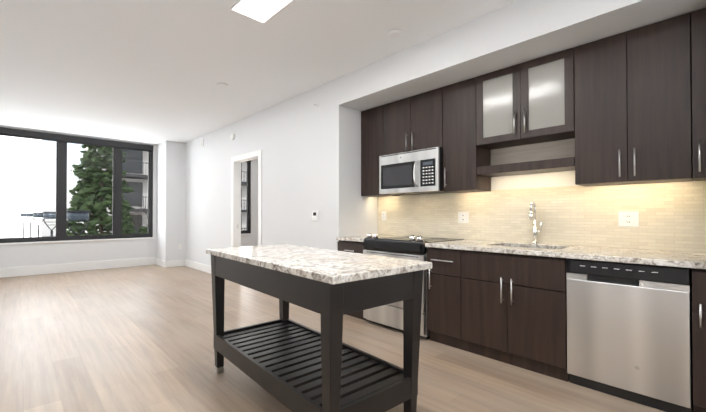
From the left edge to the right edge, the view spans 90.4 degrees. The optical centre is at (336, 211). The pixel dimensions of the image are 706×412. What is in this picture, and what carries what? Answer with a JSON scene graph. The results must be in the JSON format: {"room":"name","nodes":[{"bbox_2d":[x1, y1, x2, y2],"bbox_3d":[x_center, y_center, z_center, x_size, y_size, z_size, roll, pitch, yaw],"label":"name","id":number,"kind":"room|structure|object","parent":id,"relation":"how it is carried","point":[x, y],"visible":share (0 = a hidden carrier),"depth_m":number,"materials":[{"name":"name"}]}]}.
{"room":"kitchen","nodes":[
{"label":"kitchen","id":0,"kind":"room"},
{"bbox_2d":[0,126,257,267],"bbox_3d":[-4.024,-0.152,8.688,7.050,2.830,0.200,1,-1,-42],"label":"wall","id":1,"kind":"structure","parent":0,"point":[19,255],"depth_m":7.53,"materials":[{"name":"white paint"}]},
{"bbox_2d":[0,127,152,242],"bbox_3d":[-5.370,-0.478,7.406,2.710,2.165,0.137,1,-1,-42],"label":"window","id":2,"kind":"structure","parent":1,"relation":"in","point":[62,141],"depth_m":7.35,"materials":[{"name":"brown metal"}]},
{"bbox_2d":[0,237,153,244],"bbox_3d":[-5.333,0.620,7.355,2.750,0.029,0.065,1,-1,-42],"label":"window sill","id":3,"kind":"structure","parent":1,"relation":"attached to","point":[74,241],"depth_m":7.23,"materials":[{"name":"white"}]},
{"bbox_2d":[0,257,154,277],"bbox_3d":[-5.351,1.159,7.324,2.910,0.180,0.018,1,-1,-42],"label":"baseboard","id":4,"kind":"structure","parent":1,"relation":"attached to","point":[45,269],"depth_m":7.23,"materials":[{"name":"white"}]},
{"bbox_2d":[241,160,250,233],"bbox_3d":[-2.999,-0.456,9.556,1.430,2.165,0.137,1,-1,-42],"label":"window","id":5,"kind":"structure","parent":1,"relation":"in","point":[248,209],"depth_m":9.99,"materials":[{"name":"black metal"}]},
{"bbox_2d":[156,141,185,260],"bbox_3d":[-3.830,-0.157,8.243,0.560,2.830,0.720,1,-1,-42],"label":"pillar","id":6,"kind":"structure","parent":0,"point":[171,200],"depth_m":7.95,"materials":[{"name":"white paint"}]},
{"bbox_2d":[155,257,164,267],"bbox_3d":[-4.026,1.166,8.016,0.018,0.180,0.695,1,-1,-42],"label":"baseboard","id":7,"kind":"structure","parent":6,"relation":"attached to","point":[159,262],"depth_m":8.03,"materials":[{"name":"white"}]},
{"bbox_2d":[165,259,183,267],"bbox_3d":[-3.647,1.180,7.901,0.390,0.150,0.018,1,-1,-42],"label":"baseboard","id":8,"kind":"structure","parent":6,"relation":"attached to","point":[173,263],"depth_m":7.89,"materials":[{"name":"white paint"}]},
{"bbox_2d":[0,0,517,144],"bbox_3d":[-0.414,-1.668,4.722,7.050,0.120,10.950,1,-1,-42],"label":"ceiling","id":9,"kind":"structure","parent":0,"point":[153,72],"depth_m":3.64,"materials":[{"name":"white paint"}]},
{"bbox_2d":[217,83,227,86],"bbox_3d":[-1.453,-1.606,4.460,0.140,0.008,0.140,1,-1,-42],"label":"cover plate","id":10,"kind":"object","parent":9,"relation":"attached to","point":[222,85],"visible":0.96,"depth_m":4.46,"materials":[{"name":"white plastic"}]},
{"bbox_2d":[230,0,292,22],"bbox_3d":[-0.321,-1.624,2.450,0.304,0.013,1.240,1,-1,-42],"label":"ceiling light panel","id":11,"kind":"object","parent":9,"relation":"attached to","point":[262,11],"visible":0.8,"depth_m":2.79,"materials":[{"name":"white plastic"}]},
{"bbox_2d":[388,29,401,38],"bbox_3d":[0.530,-1.608,3.181,0.124,0.030,0.124,1,-1,-42],"label":"smoke detector","id":12,"kind":"object","parent":9,"relation":"attached to","point":[394,33],"visible":1,"depth_m":3.16,"materials":[{"name":"white plastic"}]},
{"bbox_2d":[185,78,348,265],"bbox_3d":[-1.676,-0.178,6.188,0.130,2.830,5.220,1,-1,-42],"label":"wall","id":13,"kind":"structure","parent":0,"point":[311,157],"depth_m":5.07,"materials":[{"name":"white paint"}]},
{"bbox_2d":[184,259,210,273],"bbox_3d":[-2.687,1.172,7.181,0.015,0.150,2.370,1,-1,-42],"label":"baseboard","id":14,"kind":"structure","parent":13,"relation":"attached to","point":[202,267],"depth_m":7.46,"materials":[{"name":"white paint"}]},
{"bbox_2d":[231,149,261,246],"bbox_3d":[-1.491,0.130,5.967,0.148,2.210,1.050,1,-1,-42],"label":"door frame","id":15,"kind":"structure","parent":13,"relation":"attached to","point":[237,161],"depth_m":6.26,"materials":[{"name":"white wood"}]},
{"bbox_2d":[312,211,317,220],"bbox_3d":[-0.275,0.058,4.527,0.021,0.125,0.110,1,-1,-42],"label":"thermostat","id":16,"kind":"object","parent":13,"relation":"attached to","point":[314,215],"visible":0.94,"depth_m":4.51,"materials":[{"name":"white plastic"}]},
{"bbox_2d":[0,264,693,411],"bbox_3d":[-0.414,1.282,4.691,7.050,0.120,10.950,1,-1,-42],"label":"floor","id":17,"kind":"structure","parent":0,"point":[132,339],"depth_m":2.90,"materials":[{"name":"brown wood"}]},
{"bbox_2d":[206,244,431,411],"bbox_3d":[-0.235,0.740,2.288,0.774,0.915,1.582,1,-1,-42],"label":"island table","id":18,"kind":"object","parent":17,"relation":"on","point":[289,364],"visible":1,"depth_m":1.92,"materials":[{"name":"wood"}]},
{"bbox_2d":[338,240,368,320],"bbox_3d":[0.421,0.781,4.247,0.769,0.872,0.445,1,-1,-42],"label":"base cabinet","id":19,"kind":"object","parent":17,"relation":"on","point":[352,246],"visible":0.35,"depth_m":4.00,"materials":[{"name":"brown"}]},
{"bbox_2d":[336,235,392,241],"bbox_3d":[0.421,0.325,4.251,0.753,0.035,0.453,1,-1,-42],"label":"countertop","id":20,"kind":"structure","parent":19,"relation":"on","point":[355,238],"depth_m":4.08,"materials":[{"name":"stone"}]},
{"bbox_2d":[363,233,463,338],"bbox_3d":[0.806,0.723,3.761,0.820,0.979,0.776,1,-1,-42],"label":"range","id":21,"kind":"object","parent":17,"relation":"on","point":[411,247],"visible":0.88,"depth_m":3.49,"materials":[{"name":"silver metal"}]},
{"bbox_2d":[427,247,463,349],"bbox_3d":[1.216,0.772,3.370,0.769,0.872,0.333,1,-1,-42],"label":"base cabinet","id":22,"kind":"object","parent":17,"relation":"on","point":[444,277],"visible":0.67,"depth_m":3.13,"materials":[{"name":"brown wood"}]},
{"bbox_2d":[461,250,568,381],"bbox_3d":[1.591,0.768,2.956,0.769,0.872,0.775,1,-1,-42],"label":"base cabinet","id":23,"kind":"object","parent":17,"relation":"on","point":[514,309],"visible":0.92,"depth_m":2.67,"materials":[{"name":"brown wood"}]},
{"bbox_2d":[425,201,705,268],"bbox_3d":[1.710,0.255,2.831,0.753,0.696,1.816,1,-1,-42],"label":"countertop","id":24,"kind":"structure","parent":23,"relation":"on","point":[696,260],"depth_m":2.52,"materials":[{"name":"stone"}]},
{"bbox_2d":[529,201,541,243],"bbox_3d":[1.794,0.103,3.157,0.142,0.385,0.094,1,-1,-42],"label":"faucet","id":25,"kind":"object","parent":24,"relation":"on","point":[532,205],"depth_m":3.18,"materials":[{"name":"silver metal"}]},
{"bbox_2d":[566,258,692,411],"bbox_3d":[2.034,0.765,2.417,0.646,0.868,0.603,1,-1,-42],"label":"dishwasher","id":26,"kind":"object","parent":17,"relation":"on","point":[629,331],"visible":1,"depth_m":2.17,"materials":[{"name":"silver metal"}]},
{"bbox_2d":[692,268,705,411],"bbox_3d":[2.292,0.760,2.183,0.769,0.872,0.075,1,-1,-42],"label":"base cabinet","id":27,"kind":"object","parent":17,"relation":"on","point":[699,329],"visible":0.9,"depth_m":1.96,"materials":[{"name":"brown wood"}]},
{"bbox_2d":[349,146,376,235],"bbox_3d":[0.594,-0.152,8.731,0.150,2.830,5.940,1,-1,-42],"label":"wall","id":28,"kind":"structure","parent":0,"point":[362,209],"depth_m":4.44,"materials":[{"name":"white paint"}]},
{"bbox_2d":[377,171,578,234],"bbox_3d":[1.998,-0.208,3.208,0.150,2.830,4.130,1,-1,-42],"label":"wall","id":29,"kind":"structure","parent":0,"point":[564,178],"depth_m":3.27,"materials":[{"name":"white paint"}]},
{"bbox_2d":[361,105,399,196],"bbox_3d":[0.553,-0.734,4.441,0.322,1.082,0.362,1,-1,-42],"label":"upper cabinet","id":30,"kind":"object","parent":29,"relation":"attached to","point":[371,135],"visible":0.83,"depth_m":4.33,"materials":[{"name":"brown wood"}]},
{"bbox_2d":[383,87,442,155],"bbox_3d":[0.932,-0.968,4.001,0.355,0.622,0.792,1,-1,-42],"label":"upper cabinet","id":31,"kind":"object","parent":29,"relation":"attached to","point":[413,123],"visible":0.75,"depth_m":3.86,"materials":[{"name":"brown wood"}]},
{"bbox_2d":[379,147,452,194],"bbox_3d":[0.894,-0.427,3.961,0.452,0.453,0.789,1,-1,-42],"label":"over-the-range microwave","id":32,"kind":"object","parent":31,"relation":"attached to","point":[415,172],"visible":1,"depth_m":3.81,"materials":[{"name":"silver metal"}]},
{"bbox_2d":[443,77,490,192],"bbox_3d":[1.319,-0.743,3.571,0.355,1.082,0.352,1,-1,-42],"label":"upper cabinet","id":33,"kind":"object","parent":29,"relation":"attached to","point":[465,156],"visible":0.92,"depth_m":3.46,"materials":[{"name":"brown wood"}]},
{"bbox_2d":[476,48,574,176],"bbox_3d":[1.707,-0.819,3.144,0.355,0.938,0.792,1,-1,-42],"label":"upper cabinet","id":34,"kind":"object","parent":29,"relation":"attached to","point":[525,117],"visible":0.9,"depth_m":3.05,"materials":[{"name":"brown wood"}]},
{"bbox_2d":[378,180,705,252],"bbox_3d":[1.899,0.064,3.197,0.008,0.565,4.008,1,-1,-42],"label":"tile backsplash","id":35,"kind":"structure","parent":29,"relation":"attached to","point":[672,216],"depth_m":3.06,"materials":[{"name":"beige tile"}]},
{"bbox_2d":[382,211,385,219],"bbox_3d":[0.622,0.061,4.592,0.008,0.120,0.075,1,-1,-42],"label":"outlet","id":36,"kind":"object","parent":35,"relation":"attached to","point":[383,215],"visible":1,"depth_m":4.59,"materials":[{"name":"white plastic"}]},
{"bbox_2d":[458,212,468,222],"bbox_3d":[1.365,0.068,3.772,0.008,0.120,0.120,1,-1,-42],"label":"outlet","id":37,"kind":"object","parent":35,"relation":"attached to","point":[463,217],"visible":1,"depth_m":3.77,"materials":[{"name":"white plastic"}]},
{"bbox_2d":[618,211,638,226],"bbox_3d":[2.292,0.062,2.750,0.008,0.120,0.125,1,-1,-42],"label":"outlet","id":38,"kind":"object","parent":35,"relation":"attached to","point":[629,219],"visible":1,"depth_m":2.75,"materials":[{"name":"white plastic"}]},
{"bbox_2d":[574,13,693,186],"bbox_3d":[2.192,-0.752,2.609,0.355,1.082,0.642,1,-1,-42],"label":"upper cabinet","id":39,"kind":"object","parent":29,"relation":"attached to","point":[633,106],"visible":1,"depth_m":2.48,"materials":[{"name":"brown wood"}]},
{"bbox_2d":[691,8,705,180],"bbox_3d":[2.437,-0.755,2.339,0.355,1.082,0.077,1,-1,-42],"label":"upper cabinet","id":40,"kind":"object","parent":29,"relation":"attached to","point":[698,31],"visible":0.98,"depth_m":2.25,"materials":[{"name":"brown wood"}]},
{"bbox_2d":[339,0,705,110],"bbox_3d":[1.639,-1.461,2.977,0.710,0.330,4.010,1,-1,-42],"label":"soffit","id":41,"kind":"structure","parent":0,"point":[517,32],"depth_m":2.88,"materials":[{"name":"white paint"}]},
{"label":"outside","id":42,"kind":"structure","parent":0,"visible":0},
{"bbox_3d":[-25.880,4.717,43.426,140.000,0.200,80.700,1,-1,-42],"label":"ground","id":43,"kind":"structure","parent":42,"visible":0},
{"bbox_2d":[0,135,41,237],"bbox_3d":[-47.746,-14.079,24.262,41.600,37.000,12.000,1,-1,-42],"label":"sky","id":44,"kind":"structure","parent":43,"relation":"on","point":[23,186],"depth_m":32.61,"materials":[{"name":"white"}]},
{"bbox_2d":[25,213,30,236],"bbox_3d":[-20.681,2.275,23.663,0.475,4.280,0.476,0,-1,39],"label":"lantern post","id":45,"kind":"object","parent":43,"relation":"on","point":[27,214],"depth_m":23.58,"materials":[{"name":"grey"}]},
{"bbox_2d":[31,213,37,224],"bbox_3d":[-15.055,2.215,17.696,0.476,4.280,0.476,0,-1,39],"label":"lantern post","id":46,"kind":"object","parent":43,"relation":"on","point":[32,214],"depth_m":17.60,"materials":[{"name":"grey"}]},
{"bbox_2d":[38,212,55,236],"bbox_3d":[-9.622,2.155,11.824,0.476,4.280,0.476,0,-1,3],"label":"telescope","id":47,"kind":"object","parent":43,"relation":"on","point":[52,215],"depth_m":11.75,"materials":[{"name":"grey metal"}]},
{"bbox_2d":[66,210,89,235],"bbox_3d":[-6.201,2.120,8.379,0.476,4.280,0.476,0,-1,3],"label":"telescope","id":48,"kind":"object","parent":43,"relation":"on","point":[74,215],"depth_m":8.26,"materials":[{"name":"grey metal"}]},
{"bbox_2d":[66,165,109,234],"bbox_3d":[-15.096,0.610,21.393,3.115,7.565,3.181,1,-1,-42],"label":"tree","id":49,"kind":"object","parent":43,"relation":"on","point":[90,196],"depth_m":21.04,"materials":[{"name":"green plant"}]},
{"bbox_2d":[66,145,135,235],"bbox_3d":[-10.648,-0.633,15.823,3.046,9.937,2.990,1,-1,-42],"label":"tree","id":50,"kind":"object","parent":43,"relation":"on","point":[89,158],"depth_m":15.42,"materials":[{"name":"green plant"}]},
{"bbox_2d":[110,203,146,231],"bbox_3d":[-14.117,1.880,23.977,2.739,5.076,2.975,1,-1,-42],"label":"tree","id":51,"kind":"object","parent":43,"relation":"on","point":[134,216],"depth_m":23.75,"materials":[{"name":"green plant"}]},
{"bbox_2d":[133,199,147,232],"bbox_3d":[-15.301,1.648,27.965,3.026,5.622,2.943,1,-1,-42],"label":"tree","id":52,"kind":"object","parent":43,"relation":"on","point":[141,220],"depth_m":28.00,"materials":[{"name":"brown plant"}]},
{"bbox_2d":[137,226,147,233],"bbox_3d":[-11.737,2.656,21.684,2.658,3.479,2.605,1,-1,-42],"label":"tree","id":53,"kind":"object","parent":43,"relation":"on","point":[143,230],"depth_m":21.37,"materials":[{"name":"green plant"}]},
{"bbox_2d":[84,147,246,233],"bbox_3d":[-16.545,-8.124,41.897,20.400,28.550,15.700,1,-1,-42],"label":"building","id":54,"kind":"structure","parent":43,"relation":"on","point":[134,180],"depth_m":32.02,"materials":[{"name":"grey"}]}
]}

